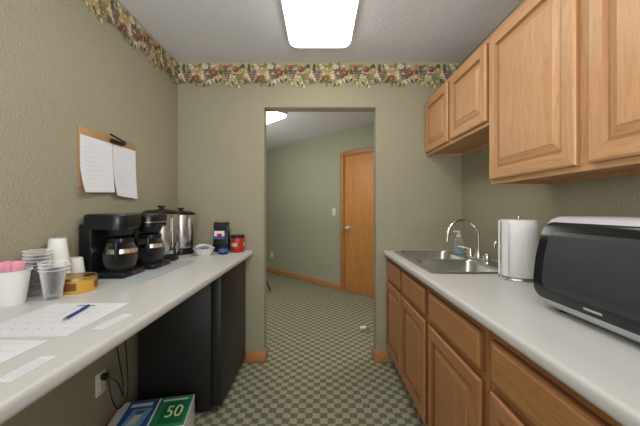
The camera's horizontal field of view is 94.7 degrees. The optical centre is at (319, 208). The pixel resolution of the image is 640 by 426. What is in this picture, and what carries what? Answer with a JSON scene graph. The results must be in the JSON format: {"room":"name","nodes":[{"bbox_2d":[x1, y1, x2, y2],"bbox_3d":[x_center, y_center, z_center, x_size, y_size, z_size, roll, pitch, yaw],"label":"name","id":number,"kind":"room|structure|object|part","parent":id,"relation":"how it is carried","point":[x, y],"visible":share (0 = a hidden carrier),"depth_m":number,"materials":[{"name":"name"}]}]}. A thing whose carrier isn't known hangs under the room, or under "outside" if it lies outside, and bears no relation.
{"room":"office break room kitchenette","nodes":[
{"label":"office break room kitchenette","id":0,"kind":"room"},
{"bbox_2d":[0,0,177,425],"bbox_3d":[-1.205,0.025,0.700,0.100,2.440,3.400,0,0,0],"label":"wall","id":1,"kind":"structure","parent":0,"point":[62,69],"depth_m":1.35,"materials":[{"name":"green paint"}]},
{"bbox_2d":[95,369,105,397],"bbox_3d":[-1.149,0.915,1.550,0.009,0.116,0.072,0,0,0],"label":"wall outlet","id":2,"kind":"object","parent":1,"relation":"attached to","point":[100,386],"visible":0.82,"depth_m":1.54,"materials":[{"name":"beige plastic"}]},
{"bbox_2d":[99,378,103,390],"bbox_3d":[-1.147,0.915,1.550,0.004,0.070,0.032,0,0,0],"label":"socket","id":3,"kind":"object","parent":2,"relation":"attached to","point":[101,383],"depth_m":1.55,"materials":[{"name":"beige plastic"}]},
{"bbox_2d":[78,125,134,189],"bbox_3d":[-1.141,-0.253,1.620,0.027,0.295,0.430,0,0,0],"label":"clipboard","id":4,"kind":"object","parent":1,"relation":"attached to","point":[82,130],"visible":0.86,"depth_m":1.51,"materials":[{"name":"brown wood"}]},
{"bbox_2d":[80,134,114,191],"bbox_3d":[-1.132,-0.220,1.518,0.032,0.280,0.228,0,0,0],"label":"paper sheet","id":5,"kind":"object","parent":4,"relation":"attached to","point":[96,156],"visible":1,"depth_m":1.51,"materials":[{"name":"white paper"}]},
{"bbox_2d":[110,134,126,143],"bbox_3d":[-1.121,-0.391,1.647,0.010,0.027,0.134,0,0,0],"label":"ballpoint pen","id":6,"kind":"object","parent":4,"relation":"attached to","point":[114,136],"visible":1,"depth_m":1.63,"materials":[{"name":"black plastic"}]},
{"bbox_2d":[113,144,137,198],"bbox_3d":[-1.136,-0.211,1.736,0.024,0.297,0.199,0,0,0],"label":"paper sheet","id":7,"kind":"object","parent":4,"relation":"attached to","point":[124,159],"visible":1,"depth_m":1.73,"materials":[{"name":"white paper"}]},
{"bbox_2d":[100,340,128,408],"bbox_3d":[-1.093,0.719,1.595,0.103,0.679,0.118,0,0,0],"label":"power cord","id":8,"kind":"object","parent":1,"relation":"attached to","point":[105,376],"visible":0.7,"depth_m":1.59,"materials":[{"name":"black plastic"}]},
{"bbox_3d":[-1.094,0.704,1.583,0.052,0.649,0.093,0,0,26],"label":"cord","id":9,"kind":"part","parent":8,"relation":"part of","materials":[{"name":"black plastic"}]},
{"bbox_2d":[0,250,252,424],"bbox_3d":[-0.850,0.355,1.274,0.609,0.040,2.249,0,0,0],"label":"countertop","id":10,"kind":"structure","parent":1,"relation":"attached to","point":[151,299],"depth_m":0.92,"materials":[{"name":"laminate"}]},
{"bbox_2d":[0,267,32,307],"bbox_3d":[-1.092,0.275,1.040,0.116,0.120,0.116,0,0,0],"label":"foam cup","id":11,"kind":"object","parent":10,"relation":"on","point":[14,286],"visible":0.81,"depth_m":1.01,"materials":[{"name":"white plastic"}]},
{"bbox_2d":[0,261,10,272],"bbox_3d":[-1.099,0.222,1.032,0.009,0.077,0.044,0,0,4],"label":"packet","id":12,"kind":"object","parent":11,"relation":"in","point":[6,262],"visible":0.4,"depth_m":1.02,"materials":[{"name":"pink paper"}]},
{"bbox_2d":[6,263,10,272],"bbox_3d":[-1.080,0.228,1.039,0.009,0.078,0.047,0,0,16],"label":"packet","id":13,"kind":"object","parent":11,"relation":"in","point":[8,265],"visible":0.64,"depth_m":1.03,"materials":[{"name":"pink paper"}]},
{"bbox_2d":[12,261,25,271],"bbox_3d":[-1.071,0.222,1.046,0.002,0.080,0.051,0,0,4],"label":"packet","id":14,"kind":"object","parent":11,"relation":"in","point":[17,265],"visible":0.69,"depth_m":1.05,"materials":[{"name":"pink paper"}]},
{"bbox_2d":[0,340,48,362],"bbox_3d":[-0.825,0.334,0.625,0.265,0.001,0.255,0,0,1],"label":"paper sheet","id":15,"kind":"object","parent":10,"relation":"on","point":[9,349],"visible":1,"depth_m":0.72,"materials":[{"name":"white paper"}]},
{"bbox_2d":[0,356,55,381],"bbox_3d":[-0.615,0.334,0.620,0.034,0.001,0.100,0,0,0],"label":"label","id":16,"kind":"object","parent":10,"relation":"on","point":[19,372],"visible":1,"depth_m":0.61,"materials":[{"name":"white paper"}]},
{"bbox_2d":[43,287,57,290],"bbox_3d":[-1.105,0.278,1.243,0.090,0.115,0.090,0,0,0],"label":"plastic cup","id":17,"kind":"object","parent":10,"relation":"on","point":[50,288],"visible":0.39,"depth_m":1.21,"materials":[{"name":"clear plastic"}]},
{"bbox_2d":[43,283,57,287],"bbox_3d":[-1.105,0.262,1.243,0.090,0.115,0.090,0,0,0],"label":"plastic cup","id":18,"kind":"object","parent":17,"relation":"on","point":[51,284],"visible":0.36,"depth_m":1.21,"materials":[{"name":"clear plastic"}]},
{"bbox_2d":[43,279,57,283],"bbox_3d":[-1.105,0.245,1.243,0.090,0.115,0.090,0,0,0],"label":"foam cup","id":19,"kind":"object","parent":18,"relation":"on","point":[52,280],"visible":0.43,"depth_m":1.20,"materials":[{"name":"clear plastic"}]},
{"bbox_2d":[43,273,69,279],"bbox_3d":[-1.105,0.230,1.243,0.090,0.115,0.090,0,0,0],"label":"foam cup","id":20,"kind":"object","parent":19,"relation":"on","point":[53,276],"visible":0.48,"depth_m":1.21,"materials":[{"name":"clear plastic"}]},
{"bbox_2d":[43,269,71,275],"bbox_3d":[-1.105,0.213,1.243,0.090,0.115,0.090,0,0,0],"label":"foam cup","id":21,"kind":"object","parent":20,"relation":"on","point":[63,271],"visible":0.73,"depth_m":1.21,"materials":[{"name":"plastic"}]},
{"bbox_2d":[43,265,71,271],"bbox_3d":[-1.105,0.198,1.243,0.090,0.115,0.090,0,0,0],"label":"foam cup","id":22,"kind":"object","parent":21,"relation":"on","point":[69,267],"visible":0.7,"depth_m":1.21,"materials":[{"name":"white plastic"}]},
{"bbox_2d":[44,238,71,267],"bbox_3d":[-1.105,0.181,1.243,0.090,0.115,0.090,0,0,0],"label":"foam cup","id":23,"kind":"object","parent":22,"relation":"on","point":[60,250],"visible":0.8,"depth_m":1.22,"materials":[{"name":"white plastic"}]},
{"bbox_2d":[37,267,67,297],"bbox_3d":[-1.000,0.280,1.105,0.086,0.110,0.086,0,0,0],"label":"plastic cup","id":24,"kind":"object","parent":10,"relation":"on","point":[52,267],"visible":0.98,"depth_m":1.12,"materials":[{"name":"white"}]},
{"bbox_2d":[37,263,67,291],"bbox_3d":[-1.000,0.267,1.105,0.086,0.110,0.086,0,0,0],"label":"plastic cup","id":25,"kind":"object","parent":24,"relation":"on","point":[38,267],"visible":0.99,"depth_m":1.12,"materials":[{"name":"white"}]},
{"bbox_2d":[37,260,67,288],"bbox_3d":[-1.000,0.254,1.105,0.086,0.110,0.086,0,0,0],"label":"plastic cup","id":26,"kind":"object","parent":24,"relation":"on","point":[55,260],"visible":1,"depth_m":1.12,"materials":[{"name":"white"}]},
{"bbox_2d":[0,303,128,336],"bbox_3d":[-0.805,0.334,0.910,0.265,0.001,0.275,0,0,-2],"label":"page","id":27,"kind":"object","parent":10,"relation":"on","point":[45,321],"visible":0.94,"depth_m":0.88,"materials":[{"name":"white paper"}]},
{"bbox_2d":[62,304,89,320],"bbox_3d":[-0.773,0.328,0.937,0.010,0.011,0.135,0,0,-10],"label":"ballpoint pen","id":28,"kind":"object","parent":27,"relation":"on","point":[88,305],"visible":1,"depth_m":0.93,"materials":[{"name":"blue plastic"}]},
{"bbox_2d":[57,272,97,294],"bbox_3d":[-0.995,0.304,1.215,0.129,0.062,0.129,0,0,0],"label":"round tin","id":29,"kind":"object","parent":10,"relation":"on","point":[75,283],"visible":0.98,"depth_m":1.18,"materials":[{"name":"gold metal"}]},
{"bbox_3d":[-0.995,0.279,1.215,0.129,0.012,0.129,0,0,0],"label":"lid","id":30,"kind":"part","parent":29,"relation":"part of","materials":[{"name":"gold metal"}]},
{"bbox_2d":[92,314,132,328],"bbox_3d":[-0.615,0.334,0.880,0.034,0.001,0.115,0,0,6],"label":"label","id":31,"kind":"object","parent":10,"relation":"on","point":[123,316],"visible":1,"depth_m":0.88,"materials":[{"name":"white paper"}]},
{"bbox_2d":[98,261,193,283],"bbox_3d":[-0.965,0.333,1.600,0.320,0.004,0.560,0,0,0],"label":"mat","id":32,"kind":"object","parent":10,"relation":"on","point":[148,274],"visible":0.49,"depth_m":1.47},
{"bbox_2d":[79,213,145,278],"bbox_3d":[-1.034,0.177,1.480,0.221,0.308,0.200,0,0,0],"label":"coffee maker","id":33,"kind":"object","parent":32,"relation":"on","point":[105,248],"visible":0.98,"depth_m":1.42,"materials":[{"name":"black plastic"}]},
{"bbox_3d":[-0.968,0.198,1.407,0.016,0.114,0.055,0,0,-24],"label":"carafe handle","id":34,"kind":"part","parent":33,"relation":"part of","materials":[{"name":"black plastic"}]},
{"bbox_3d":[-1.003,0.299,1.485,0.130,0.006,0.130,0,0,0],"label":"warming plate","id":35,"kind":"part","parent":33,"relation":"part of","materials":[{"name":"black metal"}]},
{"bbox_3d":[-1.003,0.151,1.485,0.120,0.030,0.120,0,0,0],"label":"carafe lid","id":36,"kind":"part","parent":33,"relation":"part of","materials":[{"name":"black plastic"}]},
{"bbox_2d":[106,228,135,235],"bbox_3d":[-1.003,0.115,1.485,0.128,0.033,0.128,0,0,0],"label":"basket","id":37,"kind":"object","parent":33,"relation":"on","point":[121,231],"depth_m":1.44,"materials":[{"name":"black plastic"}]},
{"bbox_2d":[126,213,170,268],"bbox_3d":[-1.010,0.177,1.695,0.223,0.308,0.200,0,0,0],"label":"coffee maker","id":38,"kind":"object","parent":32,"relation":"on","point":[150,245],"visible":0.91,"depth_m":1.65,"materials":[{"name":"black plastic"}]},
{"bbox_3d":[-0.943,0.198,1.621,0.016,0.114,0.055,0,0,-24],"label":"carafe handle","id":39,"kind":"part","parent":38,"relation":"part of","materials":[{"name":"black plastic"}]},
{"bbox_3d":[-0.978,0.299,1.700,0.130,0.006,0.130,0,0,0],"label":"warming plate","id":40,"kind":"part","parent":38,"relation":"part of","materials":[{"name":"black metal"}]},
{"bbox_3d":[-0.978,0.151,1.700,0.120,0.030,0.120,0,0,0],"label":"carafe lid","id":41,"kind":"part","parent":38,"relation":"part of","materials":[{"name":"black plastic"}]},
{"bbox_2d":[138,226,162,231],"bbox_3d":[-0.978,0.115,1.700,0.128,0.033,0.128,0,0,0],"label":"basket","id":42,"kind":"object","parent":38,"relation":"on","point":[151,228],"depth_m":1.65,"materials":[{"name":"black plastic"}]},
{"bbox_2d":[142,205,179,260],"bbox_3d":[-1.040,0.156,1.935,0.220,0.358,0.235,0,0,-24],"label":"urn","id":43,"kind":"object","parent":10,"relation":"on","point":[170,233],"visible":0.6,"depth_m":1.88,"materials":[{"name":"silver metal"}]},
{"bbox_3d":[-1.040,0.005,1.935,0.220,0.056,0.220,0,0,0],"label":"lid","id":44,"kind":"part","parent":43,"relation":"part of","materials":[{"name":"black plastic"}]},
{"bbox_2d":[177,208,194,254],"bbox_3d":[-1.050,0.163,2.225,0.202,0.345,0.219,0,0,-23],"label":"urn","id":45,"kind":"object","parent":10,"relation":"on","point":[187,218],"visible":0.66,"depth_m":2.17,"materials":[{"name":"silver metal"}]},
{"bbox_3d":[-1.050,0.017,2.225,0.202,0.054,0.202,0,0,0],"label":"lid","id":46,"kind":"part","parent":45,"relation":"part of","materials":[{"name":"black plastic"}]},
{"bbox_2d":[193,244,214,255],"bbox_3d":[-0.842,0.296,2.140,0.152,0.078,0.152,0,0,0],"label":"bowl","id":47,"kind":"object","parent":10,"relation":"on","point":[201,249],"visible":1,"depth_m":2.10,"materials":[{"name":"white ceramic"}]},
{"bbox_2d":[213,222,230,251],"bbox_3d":[-0.774,0.219,2.322,0.132,0.232,0.085,0,0,0],"label":"pouch","id":48,"kind":"object","parent":10,"relation":"on","point":[221,232],"visible":0.91,"depth_m":2.30,"materials":[{"name":"black plastic"}]},
{"bbox_2d":[218,244,227,254],"bbox_3d":[-0.722,0.299,2.200,0.069,0.072,0.069,0,0,0],"label":"jar","id":49,"kind":"object","parent":10,"relation":"on","point":[223,248],"visible":1,"depth_m":2.17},
{"bbox_2d":[231,234,244,252],"bbox_3d":[-0.645,0.269,2.310,0.106,0.132,0.106,0,0,0],"label":"coffee canister","id":50,"kind":"object","parent":10,"relation":"on","point":[237,240],"visible":1,"depth_m":2.27,"materials":[{"name":"red plastic"}]},
{"bbox_3d":[-0.645,0.213,2.310,0.106,0.020,0.106,0,0,0],"label":"lid","id":51,"kind":"part","parent":50,"relation":"part of","materials":[{"name":"black plastic"}]},
{"bbox_3d":[-1.100,0.280,1.147,0.086,0.110,0.086,0,0,0],"label":"plastic cup","id":52,"kind":"object","parent":10,"relation":"on","visible":0},
{"bbox_2d":[25,262,51,289],"bbox_3d":[-1.099,0.267,1.147,0.086,0.110,0.086,0,0,0],"label":"plastic cup","id":53,"kind":"object","parent":52,"relation":"on","point":[26,264],"visible":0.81,"depth_m":1.16,"materials":[{"name":"white"}]},
{"bbox_2d":[29,258,51,286],"bbox_3d":[-1.099,0.254,1.147,0.086,0.110,0.086,0,0,0],"label":"plastic cup","id":54,"kind":"object","parent":53,"relation":"on","point":[49,259],"visible":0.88,"depth_m":1.17,"materials":[{"name":"white"}]},
{"bbox_2d":[81,0,177,85],"bbox_3d":[-1.153,-1.086,1.195,0.003,0.216,2.390,0,0,0],"label":"trim","id":55,"kind":"structure","parent":1,"relation":"attached to","point":[116,13],"depth_m":1.83,"materials":[{"name":"multicoloured paper"}]},
{"bbox_2d":[193,271,424,425],"bbox_3d":[-0.475,1.295,3.300,4.450,0.100,8.600,0,0,0],"label":"floor","id":56,"kind":"structure","parent":0,"point":[319,368],"depth_m":2.23,"materials":[{"name":"carpet"}]},
{"bbox_2d":[108,394,194,425],"bbox_3d":[-0.900,1.169,1.580,0.380,0.152,0.261,0,0,-12],"label":"box","id":57,"kind":"object","parent":56,"relation":"on","point":[178,410],"visible":0.99,"depth_m":1.59,"materials":[{"name":"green printed cardboard"}]},
{"bbox_2d":[138,260,244,411],"bbox_3d":[-0.852,0.823,2.080,0.507,0.845,0.590,0,0,0],"label":"mini fridge","id":58,"kind":"object","parent":56,"relation":"on","point":[197,347],"visible":0.63,"depth_m":1.78,"materials":[{"name":"black metal"}]},
{"bbox_2d":[360,326,370,331],"bbox_3d":[0.464,1.217,3.000,0.111,0.056,0.040,0,0,0],"label":"door stop","id":59,"kind":"object","parent":56,"relation":"on","point":[361,327],"visible":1,"depth_m":2.99,"materials":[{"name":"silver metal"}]},
{"bbox_2d":[386,258,429,425],"bbox_3d":[0.841,0.810,1.942,0.618,0.869,0.911,0,0,0],"label":"base cabinet","id":60,"kind":"object","parent":56,"relation":"on","point":[407,297],"visible":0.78,"depth_m":1.77,"materials":[{"name":"brown wood"}]},
{"bbox_3d":[0.542,0.477,2.172,0.020,0.135,0.415,0,0,0],"label":"drawer","id":61,"kind":"part","parent":60,"relation":"part of","materials":[{"name":"brown wood"}]},
{"bbox_3d":[0.542,0.839,2.172,0.020,0.532,0.415,0,0,0],"label":"cabinet door","id":62,"kind":"part","parent":60,"relation":"part of","materials":[{"name":"brown wood"}]},
{"bbox_3d":[0.542,0.839,1.722,0.020,0.532,0.425,0,0,0],"label":"cabinet door","id":63,"kind":"part","parent":60,"relation":"part of","materials":[{"name":"brown wood"}]},
{"bbox_3d":[0.542,0.477,1.722,0.020,0.135,0.425,0,0,0],"label":"drawer","id":64,"kind":"part","parent":60,"relation":"part of","materials":[{"name":"brown wood"}]},
{"bbox_2d":[383,250,639,425],"bbox_3d":[0.835,0.355,1.250,0.639,0.040,2.299,0,0,0],"label":"countertop","id":65,"kind":"structure","parent":60,"relation":"on","point":[600,364],"depth_m":0.78,"materials":[{"name":"laminate"}]},
{"bbox_2d":[394,251,497,273],"bbox_3d":[0.840,0.411,1.925,0.530,0.164,0.810,0,0,0],"label":"sink","id":66,"kind":"object","parent":65,"relation":"in","point":[436,262],"visible":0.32,"depth_m":1.91,"materials":[{"name":"silver metal"}]},
{"bbox_3d":[0.797,0.411,2.119,0.375,0.164,0.361,0,0,0],"label":"bowl","id":67,"kind":"part","parent":66,"relation":"part of","materials":[{"name":"silver metal"}]},
{"bbox_3d":[0.797,0.411,1.730,0.375,0.164,0.361,0,0,0],"label":"bowl","id":68,"kind":"part","parent":66,"relation":"part of","materials":[{"name":"silver metal"}]},
{"bbox_2d":[453,231,462,253],"bbox_3d":[1.016,0.244,2.170,0.073,0.168,0.050,0,0,0],"label":"soap dispenser","id":69,"kind":"object","parent":66,"relation":"on","point":[456,250],"visible":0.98,"depth_m":2.15,"materials":[{"name":"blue plastic"}]},
{"bbox_2d":[445,219,491,262],"bbox_3d":[0.936,0.196,1.920,0.244,0.265,0.290,0,0,0],"label":"kitchen faucet","id":70,"kind":"object","parent":65,"relation":"on","point":[486,258],"visible":1,"depth_m":1.91,"materials":[{"name":"silver metal"}]},
{"bbox_3d":[0.934,0.191,1.920,0.240,0.255,0.048,0,0,0],"label":"spout","id":71,"kind":"part","parent":70,"relation":"part of","materials":[{"name":"silver metal"}]},
{"bbox_3d":[1.004,0.284,2.029,0.098,0.064,0.044,0,0,19],"label":"handle","id":72,"kind":"part","parent":70,"relation":"part of","materials":[{"name":"silver metal"}]},
{"bbox_3d":[1.030,0.321,1.920,0.056,0.015,0.260,0,0,0],"label":"plate","id":73,"kind":"part","parent":70,"relation":"part of","materials":[{"name":"silver metal"}]},
{"bbox_3d":[1.004,0.284,1.811,0.098,0.064,0.044,0,0,-19],"label":"handle","id":74,"kind":"part","parent":70,"relation":"part of","materials":[{"name":"silver metal"}]},
{"bbox_2d":[498,215,538,282],"bbox_3d":[0.953,0.183,1.420,0.169,0.304,0.164,0,0,0],"label":"paper towel holder","id":75,"kind":"object","parent":65,"relation":"on","point":[518,240],"visible":0.92,"depth_m":1.36,"materials":[{"name":"white paper"}]},
{"bbox_3d":[0.871,0.192,1.420,0.005,0.274,0.005,0,0,-23],"label":"tension arm","id":76,"kind":"part","parent":75,"relation":"part of","materials":[{"name":"silver metal"}]},
{"bbox_2d":[533,216,639,342],"bbox_3d":[0.933,0.180,0.762,0.414,0.310,0.528,0,0,0],"label":"microwave oven","id":77,"kind":"object","parent":65,"relation":"on","point":[587,268],"visible":1,"depth_m":0.80,"materials":[{"name":"silver metal"}]},
{"bbox_2d":[428,288,490,425],"bbox_3d":[0.841,0.810,1.219,0.618,0.869,0.526,0,0,0],"label":"base cabinet","id":78,"kind":"object","parent":56,"relation":"on","point":[459,346],"visible":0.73,"depth_m":1.15,"materials":[{"name":"brown wood"}]},
{"bbox_3d":[0.542,0.839,1.222,0.020,0.532,0.475,0,0,0],"label":"cabinet door","id":79,"kind":"part","parent":78,"relation":"part of","materials":[{"name":"brown wood"}]},
{"bbox_3d":[0.542,0.477,1.222,0.020,0.135,0.475,0,0,0],"label":"drawer","id":80,"kind":"part","parent":78,"relation":"part of","materials":[{"name":"brown wood"}]},
{"bbox_2d":[490,332,622,425],"bbox_3d":[0.841,0.810,0.651,0.618,0.869,0.601,0,0,0],"label":"base cabinet","id":81,"kind":"object","parent":56,"relation":"on","point":[523,393],"visible":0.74,"depth_m":0.75,"materials":[{"name":"brown wood"}]},
{"bbox_3d":[0.542,0.839,0.725,0.020,0.532,0.410,0,0,0],"label":"cabinet door","id":82,"kind":"part","parent":81,"relation":"part of","materials":[{"name":"brown wood"}]},
{"bbox_2d":[178,62,461,361],"bbox_3d":[-0.450,0.025,2.460,4.300,2.440,0.120,0,0,0],"label":"wall","id":83,"kind":"structure","parent":0,"point":[222,129],"depth_m":2.40,"materials":[{"name":"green paint"}]},
{"bbox_2d":[246,344,267,362],"bbox_3d":[-0.521,1.202,2.458,0.157,0.085,0.144,0,0,0],"label":"baseboard","id":84,"kind":"structure","parent":83,"relation":"attached to","point":[251,357],"depth_m":2.39,"materials":[{"name":"brown wood"}]},
{"bbox_2d":[178,62,460,87],"bbox_3d":[-0.005,-1.086,2.398,2.300,0.216,0.003,0,0,0],"label":"trim","id":85,"kind":"structure","parent":83,"relation":"attached to","point":[270,73],"depth_m":2.40,"materials":[{"name":"multicoloured paper"}]},
{"bbox_2d":[372,344,387,362],"bbox_3d":[0.496,1.202,2.458,0.107,0.085,0.144,0,0,0],"label":"baseboard","id":86,"kind":"structure","parent":83,"relation":"attached to","point":[379,357],"depth_m":2.39,"materials":[{"name":"brown wood"}]},
{"bbox_2d":[266,123,373,284],"bbox_3d":[-0.440,0.025,5.341,6.150,2.440,0.102,0,0,45],"label":"wall","id":87,"kind":"structure","parent":0,"point":[303,177],"depth_m":5.03,"materials":[{"name":"green paint"}]},
{"bbox_2d":[266,267,339,289],"bbox_3d":[-1.137,1.202,5.956,4.095,0.085,0.013,0,0,45],"label":"baseboard","id":88,"kind":"structure","parent":87,"relation":"attached to","point":[275,271],"depth_m":5.06,"materials":[{"name":"brown wood"}]},
{"bbox_2d":[332,208,335,215],"bbox_3d":[0.212,0.045,4.605,0.072,0.116,0.016,0,0,45],"label":"light switch","id":89,"kind":"object","parent":87,"relation":"attached to","point":[333,209],"visible":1,"depth_m":4.60,"materials":[{"name":"beige plastic"}]},
{"bbox_2d":[340,146,373,297],"bbox_3d":[0.688,0.190,4.171,1.000,2.110,0.160,0,0,45],"label":"door","id":90,"kind":"structure","parent":87,"relation":"in","point":[356,170],"depth_m":4.31,"materials":[{"name":"brown wood"}]},
{"bbox_2d":[119,0,521,148],"bbox_3d":[-0.475,-1.245,3.300,4.450,0.100,8.600,0,0,0],"label":"ceiling","id":91,"kind":"structure","parent":0,"point":[189,30],"depth_m":2.01,"materials":[{"name":"white paint"}]},
{"bbox_2d":[266,112,286,123],"bbox_3d":[-0.910,-1.147,3.900,0.300,0.095,1.200,0,0,-45],"label":"ceiling light","id":92,"kind":"object","parent":91,"relation":"attached to","point":[271,117],"visible":0.32,"depth_m":3.54,"materials":[{"name":"white plastic"}]},
{"bbox_2d":[281,0,358,47],"bbox_3d":[0.000,-1.147,1.430,0.425,0.095,1.250,0,0,0],"label":"ceiling light","id":93,"kind":"object","parent":91,"relation":"attached to","point":[309,23],"visible":1,"depth_m":1.74,"materials":[{"name":"white plastic"}]},
{"bbox_2d":[462,0,639,260],"bbox_3d":[1.205,0.025,0.700,0.100,2.440,3.400,0,0,0],"label":"wall","id":94,"kind":"structure","parent":0,"point":[484,203],"depth_m":1.68,"materials":[{"name":"green paint"}]},
{"bbox_2d":[425,36,490,155],"bbox_3d":[0.999,-0.655,1.948,0.310,0.450,0.899,0,0,0],"label":"upper cabinet","id":95,"kind":"object","parent":94,"relation":"attached to","point":[457,113],"visible":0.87,"depth_m":1.84,"materials":[{"name":"brown wood"}]},
{"bbox_3d":[0.855,-0.650,2.172,0.020,0.400,0.415,0,0,0],"label":"door","id":96,"kind":"part","parent":95,"relation":"part of","materials":[{"name":"brown wood"}]},
{"bbox_3d":[0.855,-0.650,1.720,0.020,0.400,0.420,0,0,0],"label":"door","id":97,"kind":"part","parent":95,"relation":"part of","materials":[{"name":"brown wood"}]},
{"bbox_2d":[489,0,639,183],"bbox_3d":[0.999,-0.502,1.012,0.310,0.755,0.963,0,0,0],"label":"upper cabinet","id":98,"kind":"object","parent":94,"relation":"attached to","point":[564,75],"visible":1,"depth_m":1.03,"materials":[{"name":"brown wood"}]},
{"bbox_3d":[0.855,-0.497,1.230,0.020,0.705,0.500,0,0,0],"label":"door","id":99,"kind":"part","parent":98,"relation":"part of","materials":[{"name":"brown wood"}]},
{"bbox_3d":[0.855,-0.497,0.743,0.020,0.705,0.385,0,0,0],"label":"door","id":100,"kind":"part","parent":98,"relation":"part of","materials":[{"name":"brown wood"}]},
{"bbox_3d":[-1.105,0.285,1.331,0.086,0.100,0.086,0,0,0],"label":"foam cup","id":101,"kind":"object","parent":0,"visible":0},
{"bbox_2d":[70,257,84,273],"bbox_3d":[-1.105,0.269,1.331,0.086,0.100,0.086,0,0,0],"label":"foam cup","id":102,"kind":"object","parent":101,"relation":"on","point":[77,263],"visible":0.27,"depth_m":1.31,"materials":[{"name":"white plastic"}]},
{"bbox_3d":[-1.098,0.228,1.147,0.086,0.110,0.086,0,0,0],"label":"plastic cup","id":103,"kind":"object","parent":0,"visible":0},
{"bbox_2d":[22,249,52,271],"bbox_3d":[-1.097,0.215,1.147,0.086,0.110,0.086,0,0,0],"label":"plastic cup","id":104,"kind":"object","parent":103,"relation":"on","point":[24,251],"visible":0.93,"depth_m":1.16,"materials":[{"name":"white"}]}
]}

